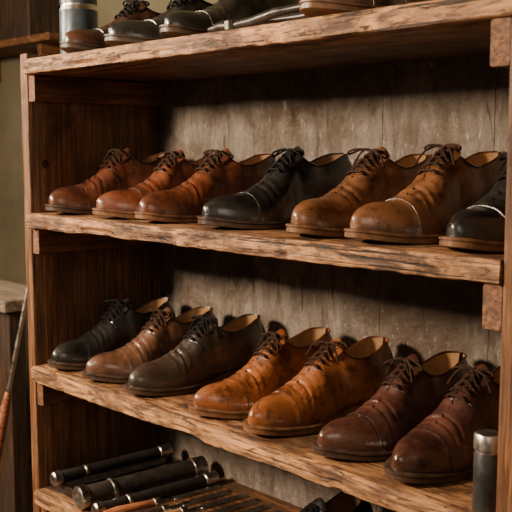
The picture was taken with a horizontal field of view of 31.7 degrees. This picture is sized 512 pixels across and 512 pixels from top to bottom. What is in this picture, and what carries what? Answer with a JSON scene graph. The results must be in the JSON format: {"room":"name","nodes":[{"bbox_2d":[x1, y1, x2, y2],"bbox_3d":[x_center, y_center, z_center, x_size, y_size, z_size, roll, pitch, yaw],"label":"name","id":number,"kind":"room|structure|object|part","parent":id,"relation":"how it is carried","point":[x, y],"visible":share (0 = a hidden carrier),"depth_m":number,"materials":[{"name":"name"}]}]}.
{"room":"service shop","nodes":[
{"label":"service shop","id":0,"kind":"room"},
{"bbox_2d":[27,412,33,511],"bbox_3d":[-0.957,1.056,1.053,4.100,0.100,5.300,-6,9,-43],"label":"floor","id":1,"kind":"structure","parent":0,"point":[28,414],"depth_m":3.17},
{"bbox_2d":[0,284,27,461],"bbox_3d":[-0.575,0.429,1.989,0.213,0.933,0.028,-1,7,-7],"label":"long-handled shoehorn","id":2,"kind":"object","parent":1,"relation":"on","point":[5,405],"visible":0.67,"depth_m":1.97,"materials":[{"name":"red wood"}]},
{"bbox_2d":[0,280,31,511],"bbox_3d":[-0.922,0.434,2.696,0.180,0.755,1.080,-6,9,-43],"label":"workbench","id":3,"kind":"object","parent":1,"relation":"on","point":[16,458],"visible":0.48,"depth_m":2.28,"materials":[{"name":"brown wood"}]},
{"bbox_2d":[20,0,511,511],"bbox_3d":[0.048,0.293,1.526,0.350,1.307,1.131,-6,9,-43],"label":"wooden shelf unit","id":4,"kind":"object","parent":1,"relation":"on","point":[402,79],"visible":0.65,"depth_m":1.60,"materials":[{"name":"brown wood"}]},
{"bbox_2d":[59,0,97,53],"bbox_3d":[-0.344,-0.459,1.747,0.074,0.160,0.074,-6,9,-43],"label":"flask","id":5,"kind":"object","parent":4,"relation":"on","point":[73,14],"visible":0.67,"depth_m":1.72,"materials":[{"name":"grey metal"}]},
{"bbox_3d":[-0.328,0.246,1.928,0.338,1.307,0.026,-6,9,-43],"label":"panel","id":6,"kind":"part","parent":4,"relation":"part of","materials":[{"name":"brown wood"}]},
{"bbox_2d":[45,148,166,214],"bbox_3d":[-0.286,-0.152,1.797,0.295,0.128,0.109,-5,8,-36],"label":"shoe","id":7,"kind":"object","parent":4,"relation":"on","point":[122,171],"visible":0.65,"depth_m":1.76,"materials":[{"name":"leather"}]},
{"bbox_2d":[47,297,175,369],"bbox_3d":[-0.292,0.151,1.838,0.295,0.126,0.109,-5,8,-37],"label":"shoe","id":8,"kind":"object","parent":4,"relation":"on","point":[121,324],"visible":0.62,"depth_m":1.80,"materials":[{"name":"leather"}]},
{"bbox_2d":[59,0,163,52],"bbox_3d":[-0.243,-0.429,1.701,0.290,0.111,0.109,-5,9,-39],"label":"shoe","id":9,"kind":"object","parent":4,"relation":"on","point":[76,40],"visible":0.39,"depth_m":1.63,"materials":[{"name":"brown leather"}]},
{"bbox_2d":[50,456,180,498],"bbox_3d":[-0.290,0.455,1.884,0.260,0.020,0.100,-6,9,-43],"label":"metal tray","id":10,"kind":"object","parent":4,"relation":"on","point":[66,488],"visible":0.3,"depth_m":1.90,"materials":[{"name":"metal"}]},
{"bbox_2d":[50,443,172,485],"bbox_3d":[-0.296,0.432,1.872,0.280,0.027,0.028,-5,9,-39],"label":"tube","id":11,"kind":"object","parent":10,"relation":"on","point":[59,477],"visible":1,"depth_m":1.86,"materials":[{"name":"metal"}]},
{"bbox_2d":[72,456,208,510],"bbox_3d":[-0.227,0.452,1.801,0.289,0.046,0.046,-5,8,-37],"label":"tube","id":12,"kind":"object","parent":4,"relation":"on","point":[84,496],"visible":0.88,"depth_m":1.77,"materials":[{"name":"metal"}]},
{"bbox_2d":[82,306,217,382],"bbox_3d":[-0.195,0.164,1.736,0.295,0.124,0.109,-5,8,-36],"label":"shoe","id":13,"kind":"object","parent":4,"relation":"on","point":[163,333],"visible":0.69,"depth_m":1.70,"materials":[{"name":"leather"}]},
{"bbox_2d":[92,149,209,219],"bbox_3d":[-0.165,-0.135,1.669,0.295,0.124,0.109,-5,8,-37],"label":"shoe","id":14,"kind":"object","parent":4,"relation":"on","point":[173,170],"visible":0.55,"depth_m":1.63,"materials":[{"name":"leather"}]},
{"bbox_2d":[91,471,218,511],"bbox_3d":[-0.193,0.465,1.767,0.280,0.027,0.027,-5,8,-38],"label":"tube","id":15,"kind":"object","parent":4,"relation":"on","point":[209,478],"visible":0.84,"depth_m":1.76,"materials":[{"name":"metal"}]},
{"bbox_2d":[104,0,214,46],"bbox_3d":[-0.133,-0.416,1.585,0.290,0.111,0.109,-5,8,-38],"label":"shoe","id":16,"kind":"object","parent":4,"relation":"on","point":[128,31],"visible":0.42,"depth_m":1.51,"materials":[{"name":"leather"}]},
{"bbox_2d":[103,485,222,511],"bbox_3d":[-0.176,0.470,1.726,0.260,0.028,0.028,-5,8,-36],"label":"chisel","id":17,"kind":"object","parent":4,"relation":"on","point":[155,502],"visible":0.84,"depth_m":1.71,"materials":[{"name":"wood"}]},
{"bbox_3d":[0.030,0.519,1.557,0.330,0.029,1.043,-6,9,-43],"label":"shelf","id":18,"kind":"part","parent":4,"relation":"part of","materials":[{"name":"brown wood"}]},
{"bbox_2d":[133,490,231,511],"bbox_3d":[-0.149,0.474,1.704,0.240,0.025,0.025,-5,8,-36],"label":"chisel","id":19,"kind":"object","parent":4,"relation":"on","point":[166,507],"visible":0.83,"depth_m":1.71,"materials":[{"name":"metal"}]},
{"bbox_2d":[124,314,266,395],"bbox_3d":[-0.108,0.173,1.653,0.305,0.126,0.109,-5,8,-35],"label":"shoe","id":20,"kind":"object","parent":4,"relation":"on","point":[209,353],"visible":0.84,"depth_m":1.63,"materials":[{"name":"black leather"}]},
{"bbox_2d":[134,148,275,222],"bbox_3d":[-0.082,-0.127,1.591,0.305,0.127,0.109,-5,8,-35],"label":"shoe","id":21,"kind":"object","parent":4,"relation":"on","point":[220,175],"visible":0.65,"depth_m":1.56,"materials":[{"name":"leather"}]},
{"bbox_2d":[164,493,249,511],"bbox_3d":[-0.125,0.475,1.677,0.270,0.029,0.029,-5,8,-36],"label":"chisel","id":22,"kind":"object","parent":4,"relation":"on","point":[243,495],"visible":1,"depth_m":1.70,"materials":[{"name":"metal"}]},
{"bbox_2d":[159,0,300,38],"bbox_3d":[-0.038,-0.405,1.487,0.290,0.111,0.109,-5,8,-37],"label":"shoe","id":23,"kind":"object","parent":4,"relation":"on","point":[177,23],"visible":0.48,"depth_m":1.43,"materials":[{"name":"leather"}]},
{"bbox_2d":[212,500,258,511],"bbox_3d":[-0.100,0.480,1.653,0.250,0.025,0.025,-5,8,-36],"label":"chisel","id":24,"kind":"object","parent":4,"relation":"on","point":[252,502],"visible":1,"depth_m":1.70,"materials":[{"name":"metal"}]},
{"bbox_3d":[0.030,0.265,1.528,0.330,0.029,1.043,-6,9,-43],"label":"shelf","id":25,"kind":"part","parent":4,"relation":"part of","materials":[{"name":"brown wood"}]},
{"bbox_2d":[241,504,272,511],"bbox_3d":[-0.078,0.482,1.626,0.260,0.028,0.028,-5,8,-36],"label":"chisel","id":26,"kind":"object","parent":4,"relation":"on","point":[266,506],"visible":1,"depth_m":1.69,"materials":[{"name":"metal"}]},
{"bbox_2d":[207,3,307,31],"bbox_3d":[0.006,-0.342,1.307,0.211,0.022,0.067,6,9,44],"label":"pliers","id":27,"kind":"object","parent":4,"relation":"on","point":[278,14],"visible":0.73,"depth_m":1.29,"materials":[{"name":"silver metal"}]},
{"bbox_2d":[188,327,332,418],"bbox_3d":[0.021,0.189,1.515,0.300,0.126,0.109,-5,8,-37],"label":"shoe","id":28,"kind":"object","parent":4,"relation":"on","point":[279,359],"visible":0.7,"depth_m":1.48,"materials":[{"name":"leather"}]},
{"bbox_3d":[0.030,-0.037,1.492,0.330,0.029,1.043,-6,9,-43],"label":"shelf","id":29,"kind":"part","parent":4,"relation":"part of","materials":[{"name":"brown wood"}]},
{"bbox_3d":[0.050,-0.328,1.437,0.330,0.029,1.105,-6,9,-43],"label":"shelf","id":30,"kind":"part","parent":4,"relation":"part of","materials":[{"name":"brown wood"}]},
{"bbox_2d":[197,146,351,229],"bbox_3d":[0.044,-0.114,1.462,0.310,0.129,0.109,-5,8,-36],"label":"shoe","id":31,"kind":"object","parent":4,"relation":"on","point":[270,204],"visible":0.77,"depth_m":1.42,"materials":[{"name":"leather"}]},
{"bbox_2d":[242,336,394,435],"bbox_3d":[0.102,0.197,1.434,0.305,0.128,0.109,-5,8,-35],"label":"shoe","id":32,"kind":"object","parent":4,"relation":"on","point":[337,380],"visible":0.85,"depth_m":1.41,"materials":[{"name":"leather"}]},
{"bbox_2d":[300,491,372,511],"bbox_3d":[0.080,0.457,1.474,0.290,0.113,0.109,-5,8,-37],"label":"shoe","id":33,"kind":"object","parent":4,"relation":"on","point":[341,502],"visible":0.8,"depth_m":1.53,"materials":[{"name":"leather"}]},
{"bbox_2d":[299,0,406,17],"bbox_3d":[0.182,-0.381,1.238,0.290,0.122,0.109,-5,8,-37],"label":"shoe","id":34,"kind":"object","parent":4,"relation":"on","point":[309,8],"visible":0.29,"depth_m":1.16,"materials":[{"name":"leather"}]},
{"bbox_2d":[286,147,432,237],"bbox_3d":[0.160,-0.098,1.337,0.302,0.128,0.109,-5,8,-37],"label":"shoe","id":35,"kind":"object","parent":4,"relation":"on","point":[376,177],"visible":0.61,"depth_m":1.30,"materials":[{"name":"leather"}]},
{"bbox_2d":[311,351,469,460],"bbox_3d":[0.211,0.211,1.320,0.305,0.127,0.109,-5,8,-36],"label":"shoe","id":36,"kind":"object","parent":4,"relation":"on","point":[415,388],"visible":0.84,"depth_m":1.28,"materials":[{"name":"leather"}]},
{"bbox_2d":[405,0,427,2],"bbox_3d":[0.286,-0.369,1.131,0.290,0.122,0.109,-5,9,-39],"label":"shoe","id":37,"kind":"object","parent":4,"relation":"on","point":[407,1],"visible":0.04,"depth_m":1.08,"materials":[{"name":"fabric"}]},
{"bbox_2d":[344,143,506,243],"bbox_3d":[0.250,-0.090,1.246,0.308,0.132,0.109,-5,8,-36],"label":"shoe","id":38,"kind":"object","parent":4,"relation":"on","point":[449,183],"visible":0.83,"depth_m":1.20,"materials":[{"name":"leather"}]},
{"bbox_2d":[384,364,500,483],"bbox_3d":[0.291,0.218,1.238,0.305,0.131,0.110,-4,8,-30],"label":"shoe","id":39,"kind":"object","parent":4,"relation":"on","point":[439,450],"visible":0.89,"depth_m":1.19,"materials":[{"name":"leather"}]},
{"bbox_2d":[439,153,506,252],"bbox_3d":[0.334,-0.075,1.151,0.295,0.124,0.109,-5,8,-38],"label":"shoe","id":40,"kind":"object","parent":4,"relation":"on","point":[480,226],"visible":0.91,"depth_m":1.06,"materials":[{"name":"leather"}]},
{"bbox_2d":[472,429,497,511],"bbox_3d":[0.273,0.256,1.063,0.034,0.097,0.034,-6,9,-43],"label":"canister","id":41,"kind":"object","parent":4,"relation":"on","point":[485,443],"visible":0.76,"depth_m":1.05,"materials":[{"name":"grey metal"}]},
{"bbox_3d":[0.410,0.357,1.156,0.344,1.266,0.029,-6,9,-43],"label":"panel","id":42,"kind":"part","parent":4,"relation":"part of","materials":[{"name":"brown wood"}]},
{"bbox_2d":[0,0,217,413],"bbox_3d":[0.491,-0.445,2.267,0.100,2.600,5.100,-6,9,-43],"label":"wall","id":43,"kind":"structure","parent":0,"point":[12,206],"depth_m":3.81,"materials":[{"name":"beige paint"}]},
{"bbox_2d":[0,32,59,82],"bbox_3d":[-0.945,-0.765,3.529,0.200,0.125,0.850,-6,9,-43],"label":"wall shelf","id":44,"kind":"object","parent":43,"relation":"attached to","point":[47,43],"visible":0.44,"depth_m":3.31,"materials":[{"name":"brown wood"}]},
{"bbox_2d":[0,0,60,40],"bbox_3d":[-0.995,-0.981,3.560,0.185,0.294,0.680,-6,9,-43],"label":"storage box","id":45,"kind":"object","parent":44,"relation":"on","point":[18,18],"visible":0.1,"depth_m":3.33,"materials":[{"name":"brown wood"}]}
]}

